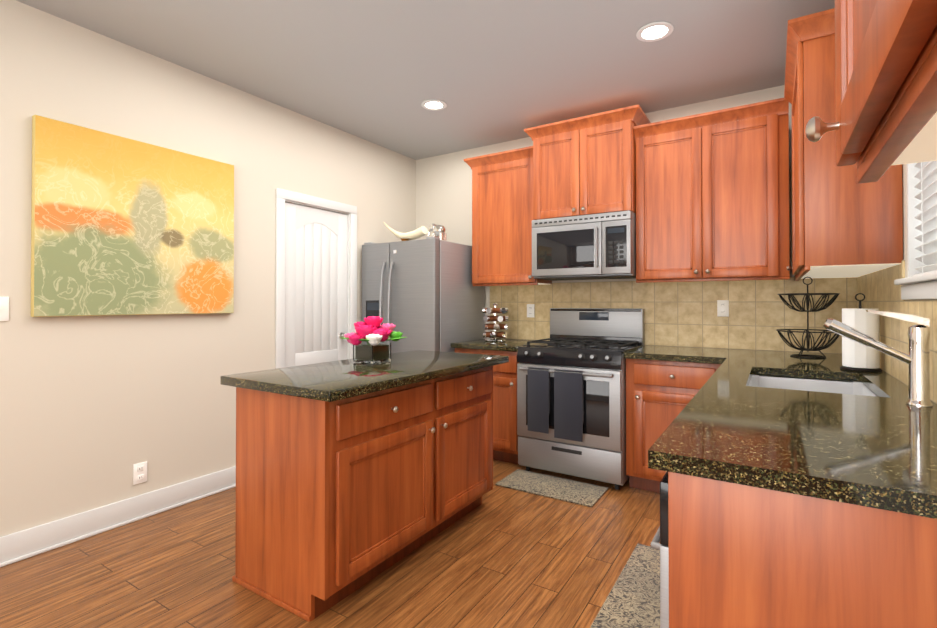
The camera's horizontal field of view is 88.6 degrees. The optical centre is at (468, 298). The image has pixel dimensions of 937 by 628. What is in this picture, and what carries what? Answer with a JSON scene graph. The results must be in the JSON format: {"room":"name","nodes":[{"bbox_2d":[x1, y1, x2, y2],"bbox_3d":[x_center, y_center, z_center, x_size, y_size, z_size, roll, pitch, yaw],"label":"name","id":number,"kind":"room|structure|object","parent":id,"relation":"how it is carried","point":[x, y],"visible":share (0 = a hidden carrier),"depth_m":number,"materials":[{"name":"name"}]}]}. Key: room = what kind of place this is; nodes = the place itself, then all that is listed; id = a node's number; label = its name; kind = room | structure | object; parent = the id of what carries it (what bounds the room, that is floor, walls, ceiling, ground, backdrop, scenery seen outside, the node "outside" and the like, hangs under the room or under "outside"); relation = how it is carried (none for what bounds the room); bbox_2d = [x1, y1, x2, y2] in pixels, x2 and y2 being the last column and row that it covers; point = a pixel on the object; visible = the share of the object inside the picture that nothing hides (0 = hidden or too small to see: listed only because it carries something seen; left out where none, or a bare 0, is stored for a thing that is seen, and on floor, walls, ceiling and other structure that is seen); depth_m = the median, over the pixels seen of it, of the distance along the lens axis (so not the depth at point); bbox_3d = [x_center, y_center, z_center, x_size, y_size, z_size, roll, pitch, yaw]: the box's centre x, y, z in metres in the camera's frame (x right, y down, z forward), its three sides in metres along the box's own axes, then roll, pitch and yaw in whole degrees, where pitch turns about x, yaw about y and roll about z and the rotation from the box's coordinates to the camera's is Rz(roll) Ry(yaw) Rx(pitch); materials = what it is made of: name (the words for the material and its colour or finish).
{"room":"kitchen","nodes":[
{"label":"kitchen","id":0,"kind":"room"},
{"bbox_2d":[0,0,415,536],"bbox_3d":[-2.636,-0.094,2.087,0.520,2.700,7.000,0,-1,32],"label":"wall","id":1,"kind":"structure","parent":0,"point":[94,410],"depth_m":2.76,"materials":[{"name":"beige paint"}]},
{"bbox_2d":[0,297,8,320],"bbox_3d":[-2.209,0.047,2.259,0.014,0.116,0.072,0,-1,32],"label":"light switch","id":2,"kind":"object","parent":1,"relation":"attached to","point":[4,308],"visible":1,"depth_m":2.28,"materials":[{"name":"white plastic"}]},
{"bbox_2d":[0,466,235,566],"bbox_3d":[-2.845,1.181,1.238,0.028,0.135,5.362,0,-1,32],"label":"baseboard","id":3,"kind":"structure","parent":1,"relation":"attached to","point":[29,542],"depth_m":2.60,"materials":[{"name":"white paint"}]},
{"bbox_2d":[31,115,233,316],"bbox_3d":[-1.860,-0.403,2.787,0.038,0.990,1.030,0,-1,32],"label":"picture","id":4,"kind":"object","parent":1,"relation":"attached to","point":[120,225],"visible":0.96,"depth_m":2.67,"materials":[{"name":"yellow"}]},
{"bbox_2d":[133,461,146,484],"bbox_3d":[-1.887,1.002,2.763,0.008,0.116,0.072,0,-1,32],"label":"outlet","id":5,"kind":"object","parent":1,"relation":"attached to","point":[139,472],"visible":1,"depth_m":2.76,"materials":[{"name":"white plastic"}]},
{"bbox_2d":[275,188,356,368],"bbox_3d":[-1.244,0.231,3.884,0.138,2.081,0.802,0,-1,32],"label":"door frame","id":6,"kind":"structure","parent":1,"relation":"attached to","point":[283,196],"depth_m":3.70,"materials":[{"name":"white paint"}]},
{"bbox_2d":[285,202,346,366],"bbox_3d":[-1.203,0.269,3.850,0.119,1.989,0.645,0,-1,32],"label":"door leaf","id":7,"kind":"structure","parent":1,"relation":"in","point":[315,285],"depth_m":3.84,"materials":[{"name":"white paint"}]},
{"bbox_2d":[0,459,659,627],"bbox_3d":[-0.928,1.296,0.988,3.770,0.100,7.240,0,-1,32],"label":"floor","id":8,"kind":"structure","parent":0,"point":[501,557],"depth_m":2.19,"materials":[{"name":"brown wood"}]},
{"bbox_2d":[232,378,440,621],"bbox_3d":[-0.599,0.820,2.266,0.597,0.876,0.682,0,-1,32],"label":"base cabinet","id":9,"kind":"object","parent":8,"relation":"on","point":[351,476],"depth_m":2.00,"materials":[{"name":"brown wood"}]},
{"bbox_2d":[221,350,508,401],"bbox_3d":[-0.426,0.364,2.526,0.706,0.040,1.400,0,-1,32],"label":"countertop","id":10,"kind":"structure","parent":9,"relation":"on","point":[337,381],"depth_m":2.17,"materials":[{"name":"black stone"}]},
{"bbox_2d":[342,316,405,363],"bbox_3d":[-0.530,0.220,2.642,0.390,0.250,0.362,0,-1,32],"label":"vase","id":11,"kind":"object","parent":10,"relation":"on","point":[372,333],"visible":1,"depth_m":2.59,"materials":[{"name":"pink plant"}]},
{"bbox_2d":[362,236,484,352],"bbox_3d":[-0.414,0.392,4.287,0.805,1.766,0.835,0,-1,32],"label":"fridge","id":12,"kind":"object","parent":8,"relation":"on","point":[424,294],"visible":0.4,"depth_m":3.97,"materials":[{"name":"grey metal"}]},
{"bbox_2d":[383,222,427,240],"bbox_3d":[-0.574,-0.598,4.264,0.485,0.214,0.156,0,-1,32],"label":"bowl","id":13,"kind":"object","parent":12,"relation":"on","point":[417,233],"visible":0.83,"depth_m":4.20,"materials":[{"name":"white ceramic"}]},
{"bbox_2d":[428,223,445,240],"bbox_3d":[-0.272,-0.568,4.072,0.178,0.148,0.087,0,-1,32],"label":"elephant","id":14,"kind":"object","parent":12,"relation":"on","point":[439,231],"visible":0.92,"depth_m":4.04},
{"bbox_2d":[441,366,492,531],"bbox_3d":[-0.250,0.825,2.814,0.597,0.876,0.618,0,-1,32],"label":"base cabinet","id":15,"kind":"object","parent":8,"relation":"on","point":[466,399],"depth_m":2.65,"materials":[{"name":"brown wood"}]},
{"bbox_2d":[455,348,518,463],"bbox_3d":[0.286,0.835,3.980,0.601,0.875,0.650,0,-1,32],"label":"base cabinet","id":16,"kind":"object","parent":8,"relation":"on","point":[505,442],"visible":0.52,"depth_m":3.66,"materials":[{"name":"brown wood"}]},
{"bbox_2d":[451,338,533,351],"bbox_3d":[0.282,0.377,3.987,0.612,0.039,0.636,0,-1,32],"label":"countertop","id":17,"kind":"structure","parent":16,"relation":"on","point":[510,344],"depth_m":3.80,"materials":[{"name":"black stone"}]},
{"bbox_2d":[483,303,507,341],"bbox_3d":[0.228,0.196,4.073,0.217,0.324,0.217,0,-1,32],"label":"spice rack","id":18,"kind":"object","parent":17,"relation":"on","point":[495,335],"visible":1,"depth_m":4.02,"materials":[{"name":"silver metal"}]},
{"bbox_2d":[495,469,607,506],"bbox_3d":[0.555,1.260,3.227,0.670,0.010,0.350,0,-1,32],"label":"area rug","id":19,"kind":"object","parent":8,"relation":"on","point":[573,491],"visible":0.98,"depth_m":3.19,"materials":[{"name":"beige fabric"}]},
{"bbox_2d":[517,308,643,489],"bbox_3d":[0.835,0.671,3.570,0.752,1.194,0.738,0,-1,32],"label":"range","id":20,"kind":"object","parent":8,"relation":"on","point":[571,396],"visible":0.98,"depth_m":3.32,"materials":[{"name":"silver metal"}]},
{"bbox_2d":[590,543,659,627],"bbox_3d":[0.715,1.248,1.810,0.440,0.010,1.250,0,-1,32],"label":"area rug","id":21,"kind":"object","parent":8,"relation":"on","point":[632,600],"visible":0.48,"depth_m":2.01,"materials":[{"name":"beige fabric"}]},
{"bbox_2d":[650,471,668,627],"bbox_3d":[0.841,0.826,1.153,0.678,0.843,0.604,0,-1,32],"label":"dishwasher","id":22,"kind":"object","parent":8,"relation":"on","point":[661,536],"visible":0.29,"depth_m":1.06,"materials":[{"name":"silver metal"}]},
{"bbox_2d":[626,358,720,492],"bbox_3d":[1.456,0.829,3.236,0.636,0.875,0.650,0,-1,32],"label":"base cabinet","id":23,"kind":"object","parent":8,"relation":"on","point":[660,394],"visible":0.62,"depth_m":3.08,"materials":[{"name":"brown wood"}]},
{"bbox_2d":[624,345,722,362],"bbox_3d":[1.428,0.371,3.258,0.572,0.039,0.636,0,-1,32],"label":"countertop","id":24,"kind":"structure","parent":23,"relation":"on","point":[647,352],"depth_m":3.10,"materials":[{"name":"black stone"}]},
{"bbox_2d":[692,476,936,627],"bbox_3d":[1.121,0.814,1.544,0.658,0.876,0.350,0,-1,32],"label":"base cabinet","id":25,"kind":"object","parent":8,"relation":"on","point":[743,556],"depth_m":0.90,"materials":[{"name":"brown wood"}]},
{"bbox_2d":[648,349,936,518],"bbox_3d":[1.399,0.360,2.032,0.696,0.039,2.736,0,-1,32],"label":"countertop","id":26,"kind":"structure","parent":25,"relation":"on","point":[731,425],"depth_m":1.14,"materials":[{"name":"black stone"}]},
{"bbox_2d":[776,277,839,358],"bbox_3d":[2.031,0.107,2.874,0.322,0.480,0.322,0,-1,32],"label":"fruit basket","id":27,"kind":"object","parent":26,"relation":"on","point":[830,342],"visible":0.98,"depth_m":2.85,"materials":[{"name":"black metal"}]},
{"bbox_2d":[749,374,875,395],"bbox_3d":[1.438,0.478,2.033,0.482,0.194,0.722,0,-1,32],"label":"sink basin","id":28,"kind":"object","parent":26,"relation":"in","point":[823,385],"visible":0.02,"depth_m":2.30,"materials":[{"name":"silver metal"}]},
{"bbox_2d":[840,293,882,371],"bbox_3d":[1.887,0.157,2.313,0.160,0.370,0.160,0,-1,32],"label":"paper towel holder","id":29,"kind":"object","parent":26,"relation":"on","point":[857,356],"visible":0.94,"depth_m":2.26,"materials":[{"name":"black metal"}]},
{"bbox_2d":[823,310,932,406],"bbox_3d":[1.333,0.186,1.575,0.275,0.300,0.062,0,-1,32],"label":"faucet","id":30,"kind":"object","parent":26,"relation":"on","point":[916,358],"visible":1,"depth_m":1.51,"materials":[{"name":"silver metal"}]},
{"bbox_2d":[755,350,841,361],"bbox_3d":[1.986,0.368,2.904,0.390,0.039,0.636,0,-1,32],"label":"countertop","id":31,"kind":"structure","parent":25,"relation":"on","point":[758,353],"depth_m":2.95,"materials":[{"name":"black stone"}]},
{"bbox_2d":[16,0,834,159],"bbox_3d":[-0.928,-1.504,1.013,3.770,0.100,7.240,0,-1,32],"label":"ceiling","id":32,"kind":"structure","parent":0,"point":[487,72],"depth_m":2.81,"materials":[{"name":"paint"}]},
{"bbox_2d":[421,99,446,110],"bbox_3d":[-0.254,-1.426,3.535,0.190,0.009,0.190,0,-1,32],"label":"recessed light","id":33,"kind":"object","parent":32,"relation":"in","point":[433,104],"visible":0.98,"depth_m":3.53,"materials":[{"name":"white paint"}]},
{"bbox_2d":[636,21,673,41],"bbox_3d":[1.001,-1.434,2.583,0.190,0.009,0.190,0,-1,32],"label":"recessed light","id":34,"kind":"object","parent":32,"relation":"in","point":[654,31],"visible":0.98,"depth_m":2.58,"materials":[{"name":"white paint"}]},
{"bbox_2d":[416,85,793,338],"bbox_3d":[0.983,-0.077,4.005,3.770,2.700,0.120,0,-1,32],"label":"wall","id":35,"kind":"structure","parent":0,"point":[444,190],"depth_m":4.60,"materials":[{"name":"beige paint"}]},
{"bbox_2d":[464,146,551,285],"bbox_3d":[0.335,-0.658,4.128,0.661,1.101,0.370,0,-1,32],"label":"upper cabinet","id":36,"kind":"object","parent":35,"relation":"attached to","point":[502,200],"visible":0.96,"depth_m":3.99,"materials":[{"name":"brown wood"}]},
{"bbox_2d":[524,104,650,219],"bbox_3d":[0.920,-0.974,3.717,0.870,0.718,0.440,0,-1,32],"label":"upper cabinet","id":37,"kind":"object","parent":35,"relation":"attached to","point":[584,165],"visible":0.96,"depth_m":3.53,"materials":[{"name":"brown wood"}]},
{"bbox_2d":[532,210,635,280],"bbox_3d":[0.912,-0.385,3.700,0.754,0.454,0.466,0,-1,32],"label":"over-the-range microwave","id":38,"kind":"object","parent":37,"relation":"attached to","point":[593,246],"visible":0.98,"depth_m":3.51,"materials":[{"name":"silver metal"}]},
{"bbox_2d":[490,277,856,353],"bbox_3d":[1.317,0.128,3.714,2.654,0.535,0.008,0,-1,32],"label":"backsplash","id":39,"kind":"structure","parent":35,"relation":"attached to","point":[680,314],"depth_m":3.48,"materials":[{"name":"tile"}]},
{"bbox_2d":[527,304,533,316],"bbox_3d":[0.542,0.105,4.196,0.072,0.116,0.008,0,-1,32],"label":"electrical outlet","id":40,"kind":"object","parent":39,"relation":"attached to","point":[530,310],"visible":1,"depth_m":4.19,"materials":[{"name":"white plastic"}]},
{"bbox_2d":[717,300,728,316],"bbox_3d":[1.800,0.068,3.396,0.072,0.116,0.008,0,-1,32],"label":"electrical outlet","id":41,"kind":"object","parent":39,"relation":"attached to","point":[722,308],"visible":1,"depth_m":3.39,"materials":[{"name":"white plastic"}]},
{"bbox_2d":[633,98,789,282],"bbox_3d":[1.647,-0.666,3.293,0.912,1.101,0.370,0,-1,32],"label":"upper cabinet","id":42,"kind":"object","parent":35,"relation":"attached to","point":[712,195],"visible":1,"depth_m":3.15,"materials":[{"name":"brown wood"}]},
{"bbox_2d":[902,164,936,299],"bbox_3d":[0.612,-0.113,0.021,0.120,2.700,7.000,0,-1,32],"label":"wall","id":43,"kind":"structure","parent":0,"point":[904,178],"depth_m":1.93,"materials":[{"name":"beige paint"}]},
{"bbox_2d":[820,276,859,277],"bbox_3d":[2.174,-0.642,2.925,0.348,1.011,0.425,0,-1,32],"label":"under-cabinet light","id":44,"kind":"object","parent":43,"relation":"attached to","point":[820,276],"depth_m":2.89,"materials":[{"name":"white plastic"}]},
{"bbox_2d":[788,8,902,279],"bbox_3d":[1.853,-0.682,2.420,0.348,1.083,0.890,0,-1,32],"label":"upper cabinet","id":45,"kind":"object","parent":43,"relation":"attached to","point":[845,224],"depth_m":2.08,"materials":[{"name":"brown wood"}]},
{"bbox_2d":[805,0,936,182],"bbox_3d":[0.395,-0.694,0.189,0.415,1.101,0.870,0,-1,32],"label":"upper cabinet","id":46,"kind":"object","parent":43,"relation":"attached to","point":[885,85],"visible":1,"depth_m":0.41,"materials":[{"name":"brown wood"}]},
{"bbox_2d":[857,260,936,403],"bbox_3d":[1.698,0.111,1.845,0.008,0.535,2.736,0,-1,32],"label":"backsplash","id":47,"kind":"structure","parent":43,"relation":"attached to","point":[880,290],"depth_m":2.05,"materials":[{"name":"tile"}]},
{"bbox_2d":[894,272,936,299],"bbox_3d":[1.512,-0.041,1.469,0.155,0.082,1.030,0,-1,32],"label":"window sill","id":48,"kind":"structure","parent":43,"relation":"attached to","point":[922,286],"depth_m":1.67,"materials":[{"name":"white paint"}]},
{"bbox_2d":[907,163,926,276],"bbox_3d":[1.528,-0.555,1.464,0.119,0.990,0.970,0,-1,32],"label":"window","id":49,"kind":"structure","parent":43,"relation":"in","point":[913,243],"depth_m":1.88,"materials":[{"name":"white paint"}]},
{"bbox_2d":[913,160,936,275],"bbox_3d":[1.507,-0.555,1.477,0.056,0.943,0.922,0,-1,32],"label":"window blinds","id":50,"kind":"object","parent":49,"relation":"attached to","point":[926,175],"visible":0.29,"depth_m":1.75,"materials":[{"name":"white paint"}]}
]}

